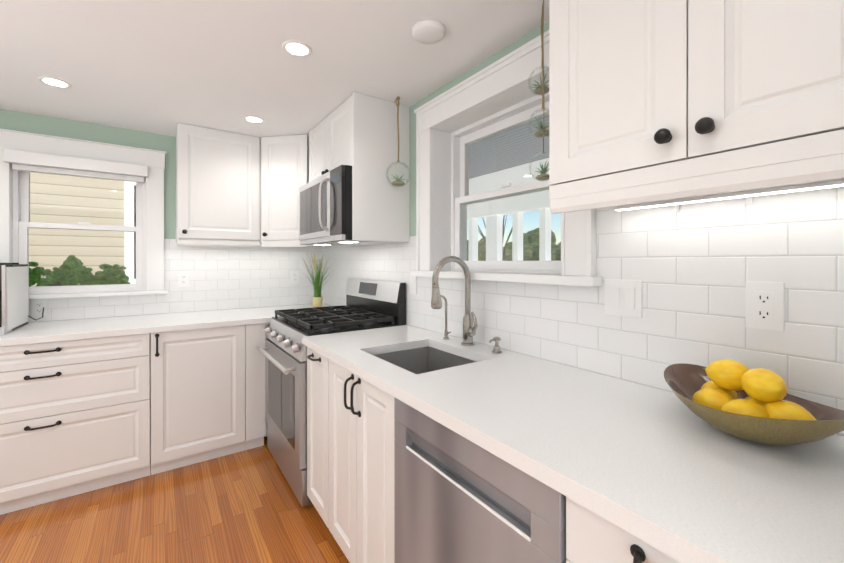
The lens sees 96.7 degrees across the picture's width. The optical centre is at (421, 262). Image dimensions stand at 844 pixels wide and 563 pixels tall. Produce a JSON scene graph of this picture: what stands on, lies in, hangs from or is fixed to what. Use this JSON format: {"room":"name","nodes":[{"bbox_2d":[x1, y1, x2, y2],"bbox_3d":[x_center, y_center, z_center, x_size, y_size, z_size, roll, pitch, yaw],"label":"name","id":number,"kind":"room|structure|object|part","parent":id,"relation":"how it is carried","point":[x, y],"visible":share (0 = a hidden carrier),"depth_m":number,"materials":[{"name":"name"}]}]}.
{"room":"kitchen","nodes":[
{"label":"kitchen","id":0,"kind":"room"},
{"bbox_2d":[0,109,175,238],"bbox_3d":[-2.164,0.178,2.601,3.300,2.200,0.160,0,0,-35],"label":"wall","id":1,"kind":"structure","parent":0,"point":[32,123],"depth_m":2.54,"materials":[{"name":"green paint"}]},
{"bbox_2d":[0,129,167,298],"bbox_3d":[-2.255,-0.286,2.510,0.914,1.017,0.243,0,0,-35],"label":"window","id":2,"kind":"structure","parent":1,"relation":"in","point":[153,160],"depth_m":2.48,"materials":[{"name":"white paint"}]},
{"bbox_2d":[4,149,147,182],"bbox_3d":[-2.207,-0.617,2.441,0.684,0.104,0.100,0,0,-35],"label":"blind valance","id":3,"kind":"object","parent":2,"relation":"attached to","point":[56,162],"visible":0.98,"depth_m":2.40,"materials":[{"name":"white fabric"}]},
{"bbox_3d":[-2.267,-0.236,2.529,0.660,0.870,0.099,0,0,-35],"label":"back window sash","id":4,"kind":"part","parent":2,"relation":"part of","materials":[{"name":"white wood"}]},
{"bbox_2d":[28,239,322,321],"bbox_3d":[-2.116,0.129,2.532,3.300,0.600,0.008,0,0,-35],"label":"wall tile","id":5,"kind":"structure","parent":1,"relation":"attached to","point":[224,277],"depth_m":2.89,"materials":[{"name":"white tile"}]},
{"bbox_2d":[31,299,46,316],"bbox_3d":[-2.383,0.279,2.337,0.070,0.115,0.007,0,0,-35],"label":"electrical outlet","id":6,"kind":"object","parent":5,"relation":"attached to","point":[38,305],"visible":0.94,"depth_m":2.33,"materials":[{"name":"white plastic"}]},
{"bbox_2d":[178,271,188,286],"bbox_3d":[-1.759,0.123,2.771,0.070,0.115,0.007,0,0,-35],"label":"electrical outlet","id":7,"kind":"object","parent":5,"relation":"attached to","point":[183,278],"visible":1,"depth_m":2.77,"materials":[{"name":"white plastic"}]},
{"bbox_2d":[291,271,298,283],"bbox_3d":[-1.095,0.127,3.235,0.070,0.115,0.007,0,0,-35],"label":"electrical outlet","id":8,"kind":"object","parent":5,"relation":"attached to","point":[294,277],"visible":1,"depth_m":3.23,"materials":[{"name":"white plastic"}]},
{"bbox_2d":[176,123,259,246],"bbox_3d":[-1.487,-0.517,2.736,0.508,0.807,0.383,0,0,-35],"label":"upper cabinet","id":9,"kind":"object","parent":1,"relation":"attached to","point":[217,187],"visible":1,"depth_m":2.60,"materials":[{"name":"white paint"}]},
{"bbox_2d":[259,134,308,246],"bbox_3d":[-0.962,-0.518,2.961,0.607,0.807,0.616,0,0,-35],"label":"upper cabinet","id":10,"kind":"object","parent":1,"relation":"attached to","point":[284,168],"visible":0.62,"depth_m":2.72,"materials":[{"name":"white paint"}]},
{"bbox_2d":[0,436,349,562],"bbox_3d":[-0.525,1.319,0.254,3.300,0.130,5.870,0,0,-35],"label":"floor","id":11,"kind":"structure","parent":0,"point":[244,506],"depth_m":1.80,"materials":[{"name":"brown wood"}]},
{"bbox_2d":[0,333,155,514],"bbox_3d":[-2.108,0.827,2.152,0.934,0.844,0.619,0,0,-35],"label":"base cabinet","id":12,"kind":"object","parent":11,"relation":"on","point":[81,416],"depth_m":1.98,"materials":[{"name":"white paint"}]},
{"bbox_2d":[156,325,247,473],"bbox_3d":[-1.539,0.826,2.549,0.520,0.844,0.619,0,0,-35],"label":"base cabinet","id":13,"kind":"object","parent":11,"relation":"on","point":[202,374],"depth_m":2.31,"materials":[{"name":"white paint"}]},
{"bbox_2d":[0,303,335,346],"bbox_3d":[-1.934,0.387,2.264,2.988,0.035,0.638,0,0,-35],"label":"countertop","id":14,"kind":"structure","parent":13,"relation":"on","point":[51,331],"depth_m":2.27,"materials":[{"name":"stone"}]},
{"bbox_2d":[0,263,43,334],"bbox_3d":[-2.345,0.185,2.059,0.305,0.368,0.478,0,0,-35],"label":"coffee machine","id":15,"kind":"object","parent":14,"relation":"on","point":[14,296],"visible":1,"depth_m":2.04,"materials":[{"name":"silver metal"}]},
{"bbox_2d":[301,253,332,306],"bbox_3d":[-0.850,0.140,3.087,0.356,0.453,0.362,0,0,-35],"label":"potted plant","id":16,"kind":"object","parent":14,"relation":"on","point":[317,299],"visible":1,"depth_m":3.06,"materials":[{"name":"green plant"}]},
{"bbox_2d":[248,323,269,448],"bbox_3d":[-1.274,0.826,2.733,0.158,0.844,0.619,0,0,-35],"label":"base cabinet","id":17,"kind":"object","parent":11,"relation":"on","point":[257,423],"depth_m":2.48,"materials":[{"name":"white paint"}]},
{"bbox_2d":[307,347,322,518],"bbox_3d":[-0.244,0.828,1.925,0.599,0.844,0.315,0,0,-35],"label":"base cabinet","id":18,"kind":"object","parent":11,"relation":"on","point":[314,359],"depth_m":1.79,"materials":[{"name":"white paint"}]},
{"bbox_2d":[302,325,843,562],"bbox_3d":[0.193,0.492,1.284,0.622,0.240,1.862,0,0,-35],"label":"countertop","id":19,"kind":"structure","parent":18,"relation":"on","point":[672,475],"depth_m":0.75,"materials":[{"name":"stone"}]},
{"bbox_2d":[441,295,450,339],"bbox_3d":[0.098,0.262,1.781,0.090,0.216,0.050,0,0,-35],"label":"filter faucet","id":20,"kind":"object","parent":19,"relation":"on","point":[446,333],"visible":0.81,"depth_m":1.80,"materials":[{"name":"silver metal"}]},
{"bbox_2d":[431,256,477,345],"bbox_3d":[0.146,0.171,1.628,0.229,0.399,0.091,0,0,-35],"label":"faucet","id":21,"kind":"object","parent":19,"relation":"on","point":[469,331],"visible":1,"depth_m":1.66,"materials":[{"name":"silver metal"}]},
{"bbox_2d":[489,337,501,353],"bbox_3d":[0.299,0.339,1.540,0.066,0.063,0.042,0,0,-35],"label":"soap dispenser","id":22,"kind":"object","parent":19,"relation":"on","point":[496,349],"visible":1,"depth_m":1.53,"materials":[{"name":"silver metal"}]},
{"bbox_2d":[664,359,843,444],"bbox_3d":[0.707,0.296,0.818,0.282,0.152,0.339,0,0,-35],"label":"bowl","id":23,"kind":"object","parent":19,"relation":"on","point":[741,400],"visible":1,"depth_m":0.76,"materials":[{"name":"gold metal"}]},
{"bbox_2d":[257,278,405,506],"bbox_3d":[-0.593,0.684,2.335,0.686,1.130,0.750,0,0,-35],"label":"range","id":24,"kind":"object","parent":11,"relation":"on","point":[372,304],"visible":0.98,"depth_m":2.17,"materials":[{"name":"silver metal"}]},
{"bbox_2d":[323,356,386,562],"bbox_3d":[-0.006,0.829,1.584,0.599,0.844,0.587,0,0,-35],"label":"base cabinet","id":25,"kind":"object","parent":11,"relation":"on","point":[350,454],"depth_m":1.41,"materials":[{"name":"white paint"}]},
{"bbox_2d":[387,393,394,562],"bbox_3d":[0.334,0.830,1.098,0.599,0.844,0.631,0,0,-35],"label":"end panel","id":26,"kind":"object","parent":11,"relation":"on","point":[390,399],"depth_m":1.20,"materials":[{"name":"white paint"}]},
{"bbox_2d":[394,397,566,562],"bbox_3d":[0.318,0.831,1.088,0.576,0.842,0.589,0,0,-35],"label":"dishwasher","id":27,"kind":"object","parent":11,"relation":"on","point":[458,498],"visible":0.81,"depth_m":0.90,"materials":[{"name":"grey metal"}]},
{"bbox_2d":[566,497,679,562],"bbox_3d":[0.616,0.831,0.692,0.599,0.844,0.390,0,0,-35],"label":"base cabinet","id":28,"kind":"object","parent":11,"relation":"on","point":[590,538],"depth_m":0.63,"materials":[{"name":"white paint"}]},
{"bbox_2d":[0,0,548,137],"bbox_3d":[-0.525,-0.966,0.248,3.300,0.100,5.870,0,0,-35],"label":"ceiling","id":29,"kind":"structure","parent":0,"point":[163,67],"depth_m":1.67,"materials":[{"name":"white paint"}]},
{"bbox_2d":[38,76,71,88],"bbox_3d":[-1.871,-0.916,1.913,0.124,0.006,0.124,0,0,-35],"label":"recessed light","id":30,"kind":"object","parent":29,"relation":"in","point":[54,82],"visible":0.98,"depth_m":1.91,"materials":[{"name":"white plastic"}]},
{"bbox_2d":[243,116,263,123],"bbox_3d":[-1.080,-0.918,2.412,0.124,0.006,0.124,0,0,-35],"label":"recessed light","id":31,"kind":"object","parent":29,"relation":"in","point":[255,119],"visible":0.98,"depth_m":2.41,"materials":[{"name":"white plastic"}]},
{"bbox_2d":[282,40,311,57],"bbox_3d":[-0.537,-0.916,1.612,0.124,0.006,0.124,0,0,-35],"label":"recessed light","id":32,"kind":"object","parent":29,"relation":"in","point":[295,48],"visible":1,"depth_m":1.61,"materials":[{"name":"white plastic"}]},
{"bbox_2d":[386,96,410,186],"bbox_3d":[-0.131,-0.669,2.078,0.140,0.501,0.140,0,0,-35],"label":"globe","id":33,"kind":"object","parent":29,"relation":"hanging from","point":[399,182],"visible":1,"depth_m":2.07,"materials":[{"name":"clear glass"}]},
{"bbox_2d":[412,20,444,43],"bbox_3d":[0.026,-0.907,1.485,0.132,0.022,0.132,0,0,-35],"label":"smoke detector","id":34,"kind":"object","parent":29,"relation":"attached to","point":[428,31],"visible":0.98,"depth_m":1.46,"materials":[{"name":"white plastic"}]},
{"bbox_2d":[528,1,548,137],"bbox_3d":[0.424,-0.678,1.318,0.100,0.478,0.100,0,0,-35],"label":"globe","id":35,"kind":"object","parent":29,"relation":"hanging from","point":[538,134],"visible":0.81,"depth_m":1.32,"materials":[{"name":"clear glass"}]},
{"bbox_2d":[528,13,548,95],"bbox_3d":[0.441,-0.768,1.380,0.100,0.299,0.100,0,0,-35],"label":"globe","id":36,"kind":"object","parent":29,"relation":"hanging from","point":[538,90],"visible":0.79,"depth_m":1.38,"materials":[{"name":"clear glass"}]},
{"bbox_2d":[529,0,548,180],"bbox_3d":[0.407,-0.595,1.255,0.096,0.645,0.096,0,0,-35],"label":"globe","id":37,"kind":"object","parent":29,"relation":"hanging from","point":[543,176],"visible":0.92,"depth_m":1.25,"materials":[{"name":"clear glass"}]},
{"bbox_2d":[410,21,548,236],"bbox_3d":[0.844,0.182,1.115,0.235,2.200,5.720,0,0,-35],"label":"wall","id":38,"kind":"structure","parent":0,"point":[525,39],"depth_m":2.04,"materials":[{"name":"green paint"}]},
{"bbox_2d":[309,91,409,241],"bbox_3d":[-0.449,-0.521,2.422,0.383,0.799,0.767,0,0,-35],"label":"upper cabinet","id":39,"kind":"object","parent":38,"relation":"attached to","point":[357,132],"visible":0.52,"depth_m":2.12,"materials":[{"name":"white paint"}]},
{"bbox_2d":[299,165,402,246],"bbox_3d":[-0.492,-0.320,2.403,0.472,0.406,0.750,0,0,-35],"label":"over-the-range microwave","id":40,"kind":"object","parent":39,"relation":"attached to","point":[325,209],"visible":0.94,"depth_m":2.15,"materials":[{"name":"silver metal"}]},
{"bbox_2d":[410,30,601,286],"bbox_3d":[0.374,-0.389,1.749,0.318,0.933,1.084,0,0,-35],"label":"window","id":41,"kind":"structure","parent":38,"relation":"in","point":[501,84],"depth_m":1.82,"materials":[{"name":"white paint"}]},
{"bbox_3d":[0.427,-0.337,1.786,0.099,0.765,0.800,0,0,-35],"label":"window sash","id":42,"kind":"part","parent":41,"relation":"part of","materials":[{"name":"white wood"}]},
{"bbox_2d":[323,186,843,435],"bbox_3d":[0.745,0.120,1.045,0.008,0.625,5.720,0,0,-35],"label":"wall tile","id":43,"kind":"structure","parent":38,"relation":"attached to","point":[694,267],"depth_m":1.06,"materials":[{"name":"white tile"}]},
{"bbox_2d":[410,276,416,294],"bbox_3d":[-0.053,0.128,2.172,0.010,0.115,0.070,0,0,-35],"label":"light switch","id":44,"kind":"object","parent":43,"relation":"attached to","point":[413,285],"visible":0.88,"depth_m":2.16,"materials":[{"name":"white plastic"}]},
{"bbox_2d":[605,279,641,317],"bbox_3d":[0.634,0.112,1.187,0.010,0.115,0.116,0,0,-35],"label":"light switch","id":45,"kind":"object","parent":43,"relation":"attached to","point":[623,297],"visible":1,"depth_m":1.18,"materials":[{"name":"white plastic"}]},
{"bbox_2d":[746,281,783,331],"bbox_3d":[0.830,0.104,0.909,0.007,0.115,0.070,0,0,-35],"label":"electrical outlet","id":46,"kind":"object","parent":43,"relation":"attached to","point":[765,305],"visible":1,"depth_m":0.91,"materials":[{"name":"white plastic"}]},
{"bbox_2d":[549,0,843,213],"bbox_3d":[0.647,-0.524,0.850,0.383,0.784,0.615,0,0,-35],"label":"upper cabinet","id":47,"kind":"object","parent":38,"relation":"attached to","point":[659,103],"visible":1,"depth_m":0.75,"materials":[{"name":"white paint"}]},
{"label":"outside","id":48,"kind":"structure","parent":0,"visible":0},
{"bbox_3d":[4.647,1.280,26.923,54.000,0.020,51.000,0,0,-35],"label":"lawn","id":49,"kind":"structure","parent":48,"visible":0},
{"bbox_2d":[29,255,129,286],"bbox_3d":[-3.034,0.626,3.317,0.918,1.391,0.500,0,0,-35],"label":"bush","id":50,"kind":"object","parent":49,"relation":"on","point":[43,281],"depth_m":3.19,"materials":[{"name":"green plant"}]},
{"bbox_2d":[29,172,135,286],"bbox_3d":[-4.668,-1.702,3.782,6.250,6.045,0.230,0,0,-35],"label":"neighbor house","id":51,"kind":"structure","parent":49,"relation":"on","point":[92,239],"depth_m":4.26,"materials":[{"name":"beige wood"}]},
{"bbox_2d":[467,115,550,260],"bbox_3d":[0.402,0.078,3.842,2.030,2.485,7.000,0,0,-35],"label":"porch","id":52,"kind":"object","parent":49,"relation":"on","point":[492,172],"depth_m":4.27,"materials":[{"name":"white wood"}]},
{"bbox_2d":[467,215,560,260],"bbox_3d":[5.924,-1.165,27.942,17.282,4.856,19.160,0,0,-35],"label":"trees","id":53,"kind":"object","parent":49,"relation":"on","point":[532,250],"depth_m":28.23,"materials":[{"name":"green plant"}]}
]}

